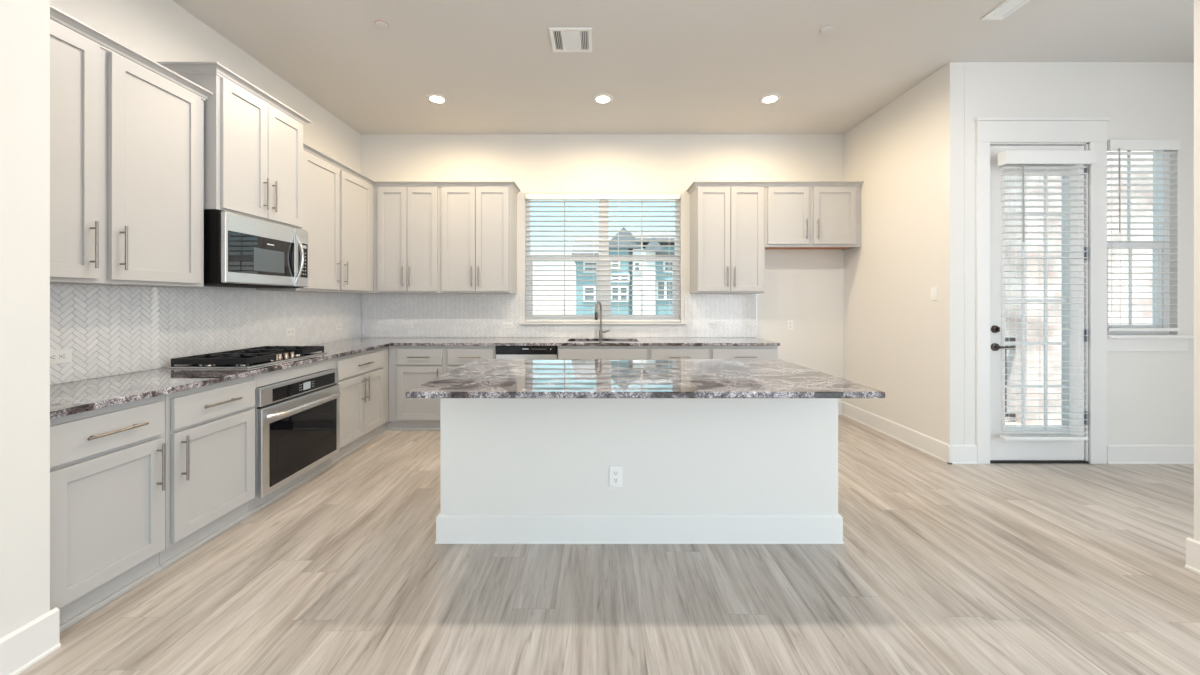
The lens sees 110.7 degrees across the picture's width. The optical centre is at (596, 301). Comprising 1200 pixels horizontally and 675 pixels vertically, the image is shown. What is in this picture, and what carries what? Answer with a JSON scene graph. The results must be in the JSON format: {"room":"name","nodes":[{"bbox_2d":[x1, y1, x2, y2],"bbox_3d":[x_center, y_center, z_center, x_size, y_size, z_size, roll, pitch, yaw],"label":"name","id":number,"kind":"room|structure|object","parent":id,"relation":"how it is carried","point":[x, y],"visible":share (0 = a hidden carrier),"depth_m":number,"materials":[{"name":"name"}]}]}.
{"room":"kitchen","nodes":[
{"label":"kitchen","id":0,"kind":"room"},
{"bbox_2d":[0,0,49,637],"bbox_3d":[-2.429,-0.320,-1.210,0.692,3.295,5.580,0,0,0],"label":"wall","id":1,"kind":"structure","parent":0,"point":[24,24],"depth_m":1.51,"materials":[{"name":"white paint"}]},
{"bbox_2d":[0,607,60,674],"bbox_3d":[-2.072,1.252,-1.202,0.022,0.152,5.596,0,0,0],"label":"baseboard","id":2,"kind":"structure","parent":1,"relation":"attached to","point":[20,649],"depth_m":1.51,"materials":[{"name":"white wood"}]},
{"bbox_2d":[50,0,360,384],"bbox_3d":[-2.850,-0.320,3.170,0.150,3.295,3.420,0,0,0],"label":"wall","id":3,"kind":"structure","parent":0,"point":[159,30],"depth_m":2.86,"materials":[{"name":"white paint"}]},
{"bbox_2d":[50,5,212,286],"bbox_3d":[-2.583,-0.699,2.108,0.382,1.217,1.044,0,0,0],"label":"upper cabinet","id":4,"kind":"object","parent":3,"relation":"attached to","point":[127,129],"visible":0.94,"depth_m":2.11,"materials":[{"name":"grey wood"}]},
{"bbox_2d":[50,284,360,384],"bbox_3d":[-2.770,0.166,3.228,0.008,0.513,3.285,0,0,0],"label":"tiled wall","id":5,"kind":"structure","parent":3,"relation":"attached to","point":[108,330],"depth_m":2.69,"materials":[{"name":"grey tile"}]},
{"bbox_2d":[50,349,71,364],"bbox_3d":[-2.761,0.283,2.125,0.009,0.072,0.115,0,0,0],"label":"wall outlet","id":6,"kind":"object","parent":5,"relation":"attached to","point":[62,355],"visible":0.77,"depth_m":2.13,"materials":[{"name":"white plastic"}]},
{"bbox_2d":[50,354,56,359],"bbox_3d":[-2.759,0.283,2.105,0.003,0.028,0.030,0,0,0],"label":"receptacle","id":7,"kind":"object","parent":6,"relation":"attached to","point":[52,356],"depth_m":2.11,"materials":[{"name":"white plastic"}]},
{"bbox_2d":[59,353,66,358],"bbox_3d":[-2.759,0.283,2.145,0.003,0.028,0.030,0,0,0],"label":"receptacle","id":8,"kind":"object","parent":6,"relation":"attached to","point":[61,355],"depth_m":2.14,"materials":[{"name":"white plastic"}]},
{"bbox_2d":[285,327,294,335],"bbox_3d":[-2.761,0.273,3.740,0.009,0.072,0.115,0,0,0],"label":"wall outlet","id":9,"kind":"object","parent":5,"relation":"attached to","point":[288,331],"visible":1,"depth_m":3.72,"materials":[{"name":"white plastic"}]},
{"bbox_2d":[336,323,342,330],"bbox_3d":[-2.761,0.273,4.450,0.009,0.072,0.115,0,0,0],"label":"wall outlet","id":10,"kind":"object","parent":5,"relation":"attached to","point":[338,326],"visible":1,"depth_m":4.45,"materials":[{"name":"white plastic"}]},
{"bbox_2d":[157,62,311,229],"bbox_3d":[-2.551,-1.028,2.984,0.447,0.897,0.856,0,0,0],"label":"upper cabinet","id":11,"kind":"object","parent":3,"relation":"attached to","point":[253,141],"visible":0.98,"depth_m":2.82,"materials":[{"name":"grey wood"}]},
{"bbox_2d":[204,211,307,287],"bbox_3d":[-2.519,-0.339,2.984,0.496,0.466,0.756,0,0,0],"label":"microwave","id":12,"kind":"object","parent":11,"relation":"attached to","point":[240,251],"visible":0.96,"depth_m":2.81,"materials":[{"name":"silver metal"}]},
{"bbox_2d":[256,142,379,293],"bbox_3d":[-2.583,-0.699,4.127,0.382,1.217,1.502,0,0,0],"label":"upper cabinet","id":13,"kind":"object","parent":3,"relation":"attached to","point":[338,200],"visible":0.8,"depth_m":3.87,"materials":[{"name":"grey wood"}]},
{"bbox_2d":[361,134,843,401],"bbox_3d":[0.048,-0.320,4.955,5.945,3.295,0.150,0,0,0],"label":"wall","id":14,"kind":"structure","parent":0,"point":[805,287],"depth_m":4.88,"materials":[{"name":"white paint"}]},
{"bbox_2d":[374,181,443,293],"bbox_3d":[-2.084,-0.699,4.686,0.727,1.217,0.387,0,0,0],"label":"upper cabinet","id":15,"kind":"object","parent":14,"relation":"attached to","point":[406,213],"visible":0.94,"depth_m":4.54,"materials":[{"name":"grey wood"}]},
{"bbox_2d":[439,181,520,293],"bbox_3d":[-1.309,-0.699,4.686,0.820,1.217,0.387,0,0,0],"label":"upper cabinet","id":16,"kind":"object","parent":14,"relation":"attached to","point":[478,219],"visible":1,"depth_m":4.54,"materials":[{"name":"grey wood"}]},
{"bbox_2d":[362,294,756,336],"bbox_3d":[-0.444,0.166,4.874,4.640,0.513,0.010,0,0,0],"label":"tiled wall","id":17,"kind":"structure","parent":14,"relation":"attached to","point":[383,315],"depth_m":4.87,"materials":[{"name":"grey tile"}]},
{"bbox_2d":[503,322,512,327],"bbox_3d":[-1.045,0.278,4.866,0.115,0.072,0.009,0,0,0],"label":"wall outlet","id":18,"kind":"object","parent":17,"relation":"attached to","point":[505,324],"visible":1,"depth_m":4.87,"materials":[{"name":"white plastic"}]},
{"bbox_2d":[709,321,718,326],"bbox_3d":[1.372,0.268,4.866,0.115,0.072,0.009,0,0,0],"label":"wall outlet","id":19,"kind":"object","parent":17,"relation":"attached to","point":[711,323],"visible":1,"depth_m":4.87,"materials":[{"name":"white plastic"}]},
{"bbox_2d":[526,199,679,319],"bbox_3d":[0.070,-0.516,4.985,1.840,1.522,0.080,0,0,0],"label":"window","id":20,"kind":"structure","parent":14,"relation":"in","point":[605,314],"depth_m":4.96,"materials":[{"name":"white plastic"}]},
{"bbox_2d":[525,193,680,321],"bbox_3d":[0.070,-0.515,4.917,1.828,1.515,0.074,0,0,0],"label":"window blind","id":21,"kind":"object","parent":20,"relation":"attached to","point":[618,196],"visible":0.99,"depth_m":4.91,"materials":[{"name":"white plastic"}]},
{"bbox_2d":[520,322,685,323],"bbox_3d":[0.070,0.256,4.895,1.940,0.022,0.120,0,0,0],"label":"sill","id":22,"kind":"structure","parent":14,"relation":"attached to","point":[520,322],"depth_m":4.84,"materials":[{"name":"white wood"}]},
{"bbox_2d":[686,181,766,293],"bbox_3d":[1.445,-0.699,4.686,0.792,1.217,0.387,0,0,0],"label":"upper cabinet","id":23,"kind":"object","parent":14,"relation":"attached to","point":[727,218],"visible":1,"depth_m":4.54,"materials":[{"name":"wood"}]},
{"bbox_2d":[787,320,792,329],"bbox_3d":[2.270,0.276,4.875,0.072,0.115,0.009,0,0,0],"label":"wall outlet","id":24,"kind":"object","parent":14,"relation":"attached to","point":[789,322],"visible":1,"depth_m":4.87,"materials":[{"name":"white plastic"}]},
{"bbox_2d":[765,181,863,250],"bbox_3d":[2.369,-0.953,4.686,1.052,0.709,0.387,0,0,0],"label":"upper cabinet","id":25,"kind":"object","parent":14,"relation":"attached to","point":[798,214],"visible":0.97,"depth_m":4.54,"materials":[{"name":"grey wood"}]},
{"bbox_2d":[838,402,842,414],"bbox_3d":[2.374,1.252,4.869,1.008,0.152,0.022,0,0,0],"label":"baseboard","id":26,"kind":"structure","parent":14,"relation":"attached to","point":[840,404],"depth_m":4.86,"materials":[{"name":"white wood"}]},
{"bbox_2d":[18,415,1199,674],"bbox_3d":[1.050,1.378,0.425,8.100,0.100,9.150,0,0,0],"label":"floor","id":27,"kind":"structure","parent":0,"point":[940,567],"depth_m":1.91,"materials":[{"name":"brown wood"}]},
{"bbox_2d":[50,395,164,631],"bbox_3d":[-2.428,0.891,1.821,0.692,0.874,0.471,0,0,0],"label":"base cabinet","id":28,"kind":"object","parent":27,"relation":"on","point":[107,464],"visible":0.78,"depth_m":1.79,"materials":[{"name":"grey wood"}]},
{"bbox_2d":[50,338,779,418],"bbox_3d":[-0.449,0.438,3.227,4.633,0.030,3.286,0,0,0],"label":"countertop","id":29,"kind":"structure","parent":28,"relation":"on","point":[69,398],"depth_m":2.54,"materials":[{"name":"stone"}]},
{"bbox_2d":[167,346,326,368],"bbox_3d":[-2.450,0.390,2.993,0.510,0.066,0.765,0,0,0],"label":"gas cooktop","id":30,"kind":"object","parent":29,"relation":"in","point":[246,358],"visible":1,"depth_m":2.74,"materials":[{"name":"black metal"}]},
{"bbox_2d":[595,301,609,337],"bbox_3d":[0.035,0.209,4.743,0.232,0.427,0.113,0,0,-45],"label":"kitchen faucet","id":31,"kind":"object","parent":29,"relation":"on","point":[601,331],"visible":0.99,"depth_m":4.78,"materials":[{"name":"silver metal"}]},
{"bbox_2d":[569,341,635,341],"bbox_3d":[0.065,0.546,4.545,0.776,0.184,0.396,0,0,0],"label":"sink","id":32,"kind":"object","parent":29,"relation":"in","point":[569,341],"visible":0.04,"depth_m":4.74,"materials":[{"name":"silver metal"}]},
{"bbox_2d":[159,376,254,568],"bbox_3d":[-2.428,0.891,2.321,0.692,0.874,0.525,0,0,0],"label":"base cabinet","id":33,"kind":"object","parent":27,"relation":"on","point":[210,429],"visible":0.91,"depth_m":2.26,"materials":[{"name":"grey wood"}]},
{"bbox_2d":[248,358,334,513],"bbox_3d":[-2.457,0.891,2.986,0.634,0.874,0.800,0,0,0],"label":"base cabinet","id":34,"kind":"object","parent":27,"relation":"on","point":[254,505],"visible":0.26,"depth_m":2.90,"materials":[{"name":"grey wood"}]},
{"bbox_2d":[255,369,340,498],"bbox_3d":[-2.360,0.890,2.986,0.678,0.690,0.786,0,0,0],"label":"wall oven","id":35,"kind":"object","parent":34,"relation":"in","point":[297,419],"visible":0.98,"depth_m":2.86,"materials":[{"name":"silver metal"}]},
{"bbox_2d":[331,346,389,463],"bbox_3d":[-2.428,0.891,4.127,0.692,0.874,1.478,0,0,0],"label":"base cabinet","id":36,"kind":"object","parent":27,"relation":"on","point":[363,377],"visible":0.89,"depth_m":3.74,"materials":[{"name":"grey wood"}]},
{"bbox_2d":[389,346,445,429],"bbox_3d":[-1.845,0.891,4.541,0.583,0.874,0.677,0,0,0],"label":"base cabinet","id":37,"kind":"object","parent":27,"relation":"on","point":[410,367],"visible":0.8,"depth_m":4.25,"materials":[{"name":"grey wood"}]},
{"bbox_2d":[446,346,495,372],"bbox_3d":[-1.296,0.891,4.541,0.509,0.874,0.677,0,0,0],"label":"base cabinet","id":38,"kind":"object","parent":27,"relation":"on","point":[456,356],"visible":0.27,"depth_m":4.24,"materials":[{"name":"grey wood"}]},
{"bbox_2d":[496,346,557,358],"bbox_3d":[-0.723,0.893,4.539,0.622,0.870,0.603,0,0,0],"label":"dishwasher","id":39,"kind":"object","parent":27,"relation":"on","point":[502,352],"visible":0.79,"depth_m":4.24,"materials":[{"name":"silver metal"}]},
{"bbox_2d":[558,346,648,358],"bbox_3d":[0.063,0.891,4.541,0.934,0.874,0.677,0,0,0],"label":"base cabinet","id":40,"kind":"object","parent":27,"relation":"on","point":[564,352],"visible":0.06,"depth_m":4.24,"materials":[{"name":"grey wood"}]},
{"bbox_2d":[435,398,843,543],"bbox_3d":[0.234,0.891,2.647,2.241,0.874,0.747,0,0,0],"label":"kitchen island","id":41,"kind":"object","parent":27,"relation":"on","point":[513,470],"visible":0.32,"depth_m":2.29,"materials":[{"name":"white paint"}]},
{"bbox_2d":[609,466,621,486],"bbox_3d":[0.104,0.963,2.288,0.072,0.115,0.009,0,0,0],"label":"wall outlet","id":42,"kind":"object","parent":41,"relation":"attached to","point":[615,472],"visible":1,"depth_m":2.29,"materials":[{"name":"white plastic"}]},
{"bbox_2d":[613,470,618,474],"bbox_3d":[0.104,0.943,2.285,0.030,0.028,0.003,0,0,0],"label":"receptacle","id":43,"kind":"object","parent":42,"relation":"attached to","point":[615,472],"depth_m":2.28,"materials":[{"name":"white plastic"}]},
{"bbox_2d":[613,477,618,482],"bbox_3d":[0.104,0.983,2.285,0.030,0.028,0.003,0,0,0],"label":"receptacle","id":44,"kind":"object","parent":42,"relation":"attached to","point":[615,479],"depth_m":2.28,"materials":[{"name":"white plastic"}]},
{"bbox_2d":[406,359,884,397],"bbox_3d":[0.227,0.438,2.497,2.245,0.031,1.116,0,0,0],"label":"island countertop","id":45,"kind":"structure","parent":41,"relation":"on","point":[477,378],"depth_m":2.19,"materials":[{"name":"stone"}]},
{"bbox_2d":[649,346,709,358],"bbox_3d":[0.845,0.891,4.541,0.626,0.874,0.677,0,0,0],"label":"base cabinet","id":46,"kind":"object","parent":27,"relation":"on","point":[655,352],"visible":0.2,"depth_m":4.24,"materials":[{"name":"grey wood"}]},
{"bbox_2d":[710,346,777,358],"bbox_3d":[1.507,0.891,4.541,0.694,0.874,0.677,0,0,0],"label":"base cabinet","id":47,"kind":"object","parent":27,"relation":"on","point":[716,352],"visible":0.12,"depth_m":4.24,"materials":[{"name":"grey wood"}]},
{"bbox_2d":[990,460,1088,462],"bbox_3d":[3.626,1.321,3.467,0.818,0.014,0.125,0,0,0],"label":"threshold","id":48,"kind":"object","parent":27,"relation":"on","point":[991,461],"visible":0.43,"depth_m":3.41,"materials":[{"name":"metal"}]},
{"bbox_2d":[172,0,1193,133],"bbox_3d":[1.050,-2.017,0.440,8.100,0.100,9.180,0,0,0],"label":"ceiling","id":49,"kind":"structure","parent":0,"point":[666,66],"depth_m":3.31,"materials":[{"name":"white paint"}]},
{"bbox_2d":[375,20,388,29],"bbox_3d":[-1.526,-1.960,2.945,0.092,0.013,0.092,0,0,0],"label":"sprinkler cover","id":50,"kind":"object","parent":49,"relation":"attached to","point":[380,24],"visible":1,"depth_m":2.93,"materials":[{"name":"white paint"}]},
{"bbox_2d":[426,93,447,103],"bbox_3d":[-1.550,-1.960,4.020,0.196,0.013,0.196,0,0,0],"label":"recessed light","id":51,"kind":"object","parent":49,"relation":"in","point":[435,98],"visible":1,"depth_m":4.00,"materials":[{"name":"white"}]},
{"bbox_2d":[549,27,591,51],"bbox_3d":[-0.191,-1.960,3.115,0.308,0.012,0.281,0,0,0],"label":"ceiling vent","id":52,"kind":"object","parent":49,"relation":"in","point":[563,39],"visible":1,"depth_m":3.10,"materials":[{"name":"white plastic"}]},
{"bbox_2d":[593,93,612,103],"bbox_3d":[0.058,-1.960,4.020,0.196,0.013,0.196,0,0,0],"label":"recessed light","id":53,"kind":"object","parent":49,"relation":"in","point":[602,98],"visible":1,"depth_m":4.00,"materials":[{"name":"white"}]},
{"bbox_2d":[759,93,780,103],"bbox_3d":[1.676,-1.960,4.020,0.196,0.013,0.196,0,0,0],"label":"recessed light","id":54,"kind":"object","parent":49,"relation":"in","point":[769,98],"visible":1,"depth_m":4.00,"materials":[{"name":"white"}]},
{"bbox_2d":[820,26,833,34],"bbox_3d":[1.665,-1.960,3.005,0.092,0.013,0.092,0,0,0],"label":"sprinkler cover","id":55,"kind":"object","parent":49,"relation":"attached to","point":[826,30],"visible":1,"depth_m":2.99,"materials":[{"name":"white paint"}]},
{"bbox_2d":[981,0,1029,19],"bbox_3d":[2.740,-1.960,2.592,0.150,0.012,0.585,0,0,0],"label":"ceiling vent","id":56,"kind":"object","parent":49,"relation":"in","point":[1007,7],"visible":1,"depth_m":2.78,"materials":[{"name":"white plastic"}]},
{"bbox_2d":[844,62,963,444],"bbox_3d":[2.960,-0.320,4.145,0.120,3.295,1.470,0,0,0],"label":"wall","id":57,"kind":"structure","parent":0,"point":[902,343],"depth_m":3.81,"materials":[{"name":"white paint"}]},
{"bbox_2d":[842,402,951,463],"bbox_3d":[2.889,1.252,4.134,0.022,0.152,1.492,0,0,0],"label":"baseboard","id":58,"kind":"structure","parent":57,"relation":"attached to","point":[936,448],"depth_m":3.94,"materials":[{"name":"white wood"}]},
{"bbox_2d":[931,287,937,299],"bbox_3d":[2.894,-0.067,3.565,0.010,0.115,0.072,0,0,0],"label":"light switch","id":59,"kind":"object","parent":57,"relation":"attached to","point":[934,290],"visible":1,"depth_m":3.55,"materials":[{"name":"white plastic"}]},
{"bbox_2d":[964,62,1193,461],"bbox_3d":[4.035,-0.320,3.470,2.030,3.295,0.120,0,0,0],"label":"wall","id":60,"kind":"structure","parent":0,"point":[1150,395],"depth_m":3.41,"materials":[{"name":"white paint"}]},
{"bbox_2d":[947,445,977,463],"bbox_3d":[2.994,1.252,3.399,0.231,0.152,0.022,0,0,0],"label":"baseboard","id":61,"kind":"structure","parent":60,"relation":"attached to","point":[961,454],"depth_m":3.39,"materials":[{"name":"white wood"}]},
{"bbox_2d":[990,146,1087,459],"bbox_3d":[3.638,0.012,3.415,0.822,2.596,0.118,0,0,0],"label":"door","id":62,"kind":"structure","parent":60,"relation":"in","point":[1000,449],"depth_m":3.42,"materials":[{"name":"white wood"}]},
{"bbox_2d":[974,117,1110,463],"bbox_3d":[3.640,-0.087,3.453,1.083,2.830,0.154,0,0,0],"label":"door frame","id":63,"kind":"structure","parent":60,"relation":"attached to","point":[1091,130],"depth_m":3.39,"materials":[{"name":"white wood"}]},
{"bbox_2d":[998,151,1094,439],"bbox_3d":[3.603,-0.043,3.337,0.707,2.313,0.081,0,0,0],"label":"window blind","id":64,"kind":"object","parent":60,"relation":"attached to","point":[1086,158],"visible":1,"depth_m":3.33,"materials":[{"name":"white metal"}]},
{"bbox_2d":[1107,150,1169,333],"bbox_3d":[4.480,-0.526,3.490,0.580,1.602,0.070,0,0,0],"label":"window","id":65,"kind":"structure","parent":60,"relation":"in","point":[1155,238],"depth_m":3.46,"materials":[{"name":"white plastic"}]},
{"bbox_2d":[1107,139,1180,330],"bbox_3d":[4.480,-0.539,3.414,0.572,1.569,0.074,0,0,0],"label":"window blind","id":66,"kind":"object","parent":65,"relation":"attached to","point":[1172,145],"visible":0.86,"depth_m":3.41,"materials":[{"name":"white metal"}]},
{"bbox_2d":[1107,445,1193,463],"bbox_3d":[4.542,1.252,3.399,0.733,0.152,0.022,0,0,0],"label":"baseboard","id":67,"kind":"structure","parent":60,"relation":"attached to","point":[1116,454],"depth_m":3.39,"materials":[{"name":"white wood"}]},
{"bbox_2d":[1107,334,1193,351],"bbox_3d":[4.520,0.342,3.413,0.700,0.137,0.085,0,0,0],"label":"sill","id":68,"kind":"structure","parent":60,"relation":"attached to","point":[1115,342],"depth_m":3.40,"materials":[{"name":"white wood"}]},
{"bbox_2d":[1194,0,1199,540],"bbox_3d":[3.025,-0.320,1.702,0.140,3.295,0.705,0,0,0],"label":"wall","id":69,"kind":"structure","parent":0,"point":[1196,2],"depth_m":2.04,"materials":[{"name":"white paint"}]},
{"bbox_2d":[1185,537,1199,573],"bbox_3d":[2.944,1.252,1.710,0.022,0.152,0.721,0,0,0],"label":"baseboard","id":70,"kind":"structure","parent":69,"relation":"attached to","point":[1192,545],"depth_m":2.05,"materials":[{"name":"white wood"}]},
{"bbox_3d":[6.015,1.458,4.060,5.970,0.140,1.040,0,0,0],"label":"floor","id":71,"kind":"structure","parent":0,"visible":0},
{"bbox_2d":[1005,337,1015,416],"bbox_3d":[3.822,0.878,4.580,1.565,1.020,0.050,0,0,0],"label":"balcony railing","id":72,"kind":"object","parent":71,"relation":"on","point":[1006,338],"visible":0.1,"depth_m":4.57,"materials":[{"name":"black metal"}]},
{"label":"outside","id":73,"kind":"structure","parent":0,"visible":0},
{"bbox_2d":[533,314,575,314],"bbox_3d":[0.000,4.428,72.600,120.000,0.200,134.800,0,0,0],"label":"ground","id":74,"kind":"structure","parent":73,"point":[533,314],"depth_m":138.16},
{"bbox_2d":[572,227,674,314],"bbox_3d":[2.255,-0.135,28.075,7.402,8.926,9.850,0,0,0],"label":"house","id":75,"kind":"structure","parent":74,"relation":"on","point":[623,228],"depth_m":23.60,"materials":[{"name":"teal"}]},
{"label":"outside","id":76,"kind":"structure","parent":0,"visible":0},
{"bbox_2d":[1005,151,1152,424],"bbox_3d":[7.305,-0.672,4.650,5.390,10.000,0.400,0,0,0],"label":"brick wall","id":77,"kind":"structure","parent":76,"point":[1030,354],"depth_m":4.45,"materials":[{"name":"beige brick"}]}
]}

